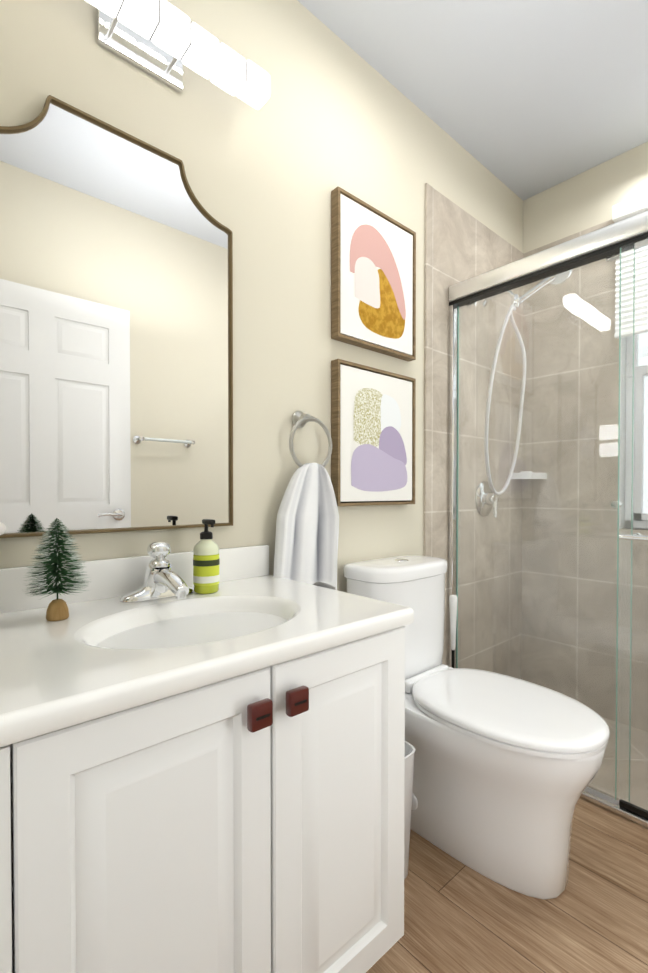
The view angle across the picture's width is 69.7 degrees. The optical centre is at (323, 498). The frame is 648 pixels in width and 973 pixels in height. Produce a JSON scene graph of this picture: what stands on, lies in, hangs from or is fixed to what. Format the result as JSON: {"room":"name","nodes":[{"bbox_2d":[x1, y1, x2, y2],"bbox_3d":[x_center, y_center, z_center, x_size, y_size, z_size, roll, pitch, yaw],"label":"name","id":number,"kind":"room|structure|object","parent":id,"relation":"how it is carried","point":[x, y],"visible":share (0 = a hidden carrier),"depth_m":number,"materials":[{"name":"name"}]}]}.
{"room":"bathroom","nodes":[
{"label":"bathroom","id":0,"kind":"room"},
{"bbox_2d":[0,0,522,592],"bbox_3d":[-0.325,-0.249,1.296,3.528,2.547,0.100,-1,1,-41],"label":"wall","id":1,"kind":"structure","parent":0,"point":[300,144],"depth_m":1.39,"materials":[{"name":"beige paint"}]},
{"bbox_2d":[0,95,232,537],"bbox_3d":[-0.470,-0.383,1.081,0.578,0.921,0.022,-1,1,-41],"label":"mirror","id":2,"kind":"object","parent":1,"relation":"attached to","point":[116,329],"visible":0.98,"depth_m":1.06,"materials":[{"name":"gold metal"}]},
{"bbox_2d":[85,0,269,109],"bbox_3d":[-0.400,-1.072,1.074,0.598,0.091,0.112,-1,1,-41],"label":"sconce","id":3,"kind":"object","parent":1,"relation":"attached to","point":[164,41],"visible":1,"depth_m":1.10,"materials":[{"name":"white glass"}]},
{"bbox_2d":[273,411,338,589],"bbox_3d":[-0.052,0.017,1.406,0.258,0.574,0.097,-1,1,-41],"label":"towel ring","id":4,"kind":"object","parent":1,"relation":"attached to","point":[307,535],"visible":0.94,"depth_m":1.38,"materials":[{"name":"white fabric"}]},
{"bbox_2d":[331,359,415,505],"bbox_3d":[0.186,-0.215,1.655,0.405,0.478,0.034,-1,1,-41],"label":"framed artwork","id":5,"kind":"object","parent":1,"relation":"attached to","point":[373,419],"visible":0.96,"depth_m":1.62,"materials":[{"name":"white paper"}]},
{"bbox_2d":[331,186,415,361],"bbox_3d":[0.186,-0.766,1.648,0.405,0.480,0.034,-1,1,-41],"label":"framed artwork","id":6,"kind":"object","parent":1,"relation":"attached to","point":[373,278],"visible":1,"depth_m":1.61,"materials":[{"name":"white paper"}]},
{"bbox_2d":[424,183,523,678],"bbox_3d":[0.719,-0.123,2.146,0.840,2.270,0.011,-1,1,-41],"label":"wall tile","id":7,"kind":"structure","parent":1,"relation":"attached to","point":[461,244],"depth_m":2.10,"materials":[{"name":"beige tile"}]},
{"bbox_2d":[475,270,571,517],"bbox_3d":[0.854,-0.468,2.041,0.351,1.116,0.325,-1,1,-41],"label":"shower head","id":8,"kind":"object","parent":7,"relation":"attached to","point":[491,502],"depth_m":2.06},
{"bbox_2d":[511,471,546,479],"bbox_3d":[1.024,-0.115,2.328,0.125,0.040,0.125,-1,1,-41],"label":"corner shelf","id":9,"kind":"object","parent":1,"relation":"attached to","point":[536,476],"depth_m":2.30,"materials":[{"name":"white ceramic"}]},
{"bbox_2d":[297,0,647,200],"bbox_3d":[0.195,-1.564,0.689,3.728,0.100,1.670,-1,1,-41],"label":"ceiling","id":10,"kind":"structure","parent":0,"point":[523,100],"depth_m":1.66,"materials":[{"name":"white paint"}]},
{"bbox_2d":[366,797,647,972],"bbox_3d":[0.195,1.083,0.726,3.728,0.100,1.670,-1,1,-41],"label":"floor","id":11,"kind":"structure","parent":0,"point":[460,917],"depth_m":1.15,"materials":[{"name":"brown wood"}]},
{"bbox_2d":[0,545,413,972],"bbox_3d":[-0.269,0.586,0.921,0.755,0.888,0.546,-1,1,-41],"label":"bathroom vanity","id":12,"kind":"object","parent":11,"relation":"on","point":[193,782],"visible":0.98,"depth_m":0.72,"materials":[{"name":"white wood"}]},
{"bbox_2d":[0,522,5,534],"bbox_3d":[-0.640,0.114,0.856,0.094,0.234,0.058,-1,1,-41],"label":"reindeer","id":13,"kind":"object","parent":12,"relation":"on","point":[2,528],"visible":1,"depth_m":0.88,"materials":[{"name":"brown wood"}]},
{"bbox_2d":[22,518,91,620],"bbox_3d":[-0.507,0.134,0.887,0.121,0.192,0.121,-1,1,-41],"label":"tree","id":14,"kind":"object","parent":12,"relation":"on","point":[58,574],"visible":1,"depth_m":0.88,"materials":[{"name":"green plant"}]},
{"bbox_2d":[120,542,192,602],"bbox_3d":[-0.349,0.164,1.037,0.168,0.127,0.170,-1,1,-41],"label":"faucet","id":15,"kind":"object","parent":12,"relation":"on","point":[162,580],"visible":1,"depth_m":1.04,"materials":[{"name":"silver metal"}]},
{"bbox_2d":[193,519,219,593],"bbox_3d":[-0.283,0.138,1.125,0.062,0.176,0.065,-1,1,-41],"label":"soap dispenser","id":16,"kind":"object","parent":12,"relation":"on","point":[206,574],"visible":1,"depth_m":1.10,"materials":[{"name":"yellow plastic"}]},
{"bbox_2d":[404,741,415,878],"bbox_3d":[0.146,0.852,1.269,0.171,0.345,0.161,-1,1,-41],"label":"trash bin","id":17,"kind":"object","parent":11,"relation":"on","point":[410,749],"visible":0.08,"depth_m":1.24,"materials":[{"name":"white plastic"}]},
{"bbox_2d":[449,595,457,667],"bbox_3d":[0.505,0.697,1.822,0.100,0.640,0.100,-1,1,-41],"label":"toilet brush","id":18,"kind":"object","parent":11,"relation":"on","point":[453,599],"visible":0.35,"depth_m":1.81,"materials":[{"name":"white plastic"}]},
{"bbox_2d":[343,555,609,899],"bbox_3d":[0.436,0.618,1.409,0.394,0.810,0.745,-1,1,-41],"label":"toilet","id":19,"kind":"object","parent":11,"relation":"on","point":[506,768],"visible":0.81,"depth_m":1.26,"materials":[{"name":"white ceramic"}]},
{"bbox_2d":[448,210,647,827],"bbox_3d":[1.015,0.069,1.437,0.112,1.906,1.454,-1,1,-41],"label":"shower door","id":20,"kind":"structure","parent":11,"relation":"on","point":[612,242],"depth_m":1.64,"materials":[{"name":"clear glass"}]},
{"bbox_2d":[588,717,647,809],"bbox_3d":[1.278,1.017,1.683,0.636,0.004,1.470,-1,1,-41],"label":"floor","id":21,"kind":"structure","parent":11,"relation":"on","point":[635,788],"depth_m":1.75,"materials":[{"name":"grey tile"}]},
{"bbox_2d":[523,142,647,529],"bbox_3d":[1.562,-0.258,1.915,0.120,2.547,1.670,-1,1,-41],"label":"wall","id":22,"kind":"structure","parent":0,"point":[590,198],"depth_m":2.19,"materials":[{"name":"beige paint"}]},
{"bbox_2d":[521,219,647,731],"bbox_3d":[1.542,-0.119,1.899,0.083,2.270,1.454,-1,1,-41],"label":"wall tile","id":23,"kind":"structure","parent":22,"relation":"attached to","point":[577,476],"depth_m":2.21,"materials":[{"name":"beige tile"}]},
{"bbox_2d":[612,192,647,528],"bbox_3d":[1.650,-0.497,1.891,0.375,2.074,1.323,-1,1,-41],"label":"window","id":24,"kind":"structure","parent":22,"relation":"in","point":[631,207],"depth_m":2.08,"materials":[{"name":"white plastic"}]}
]}

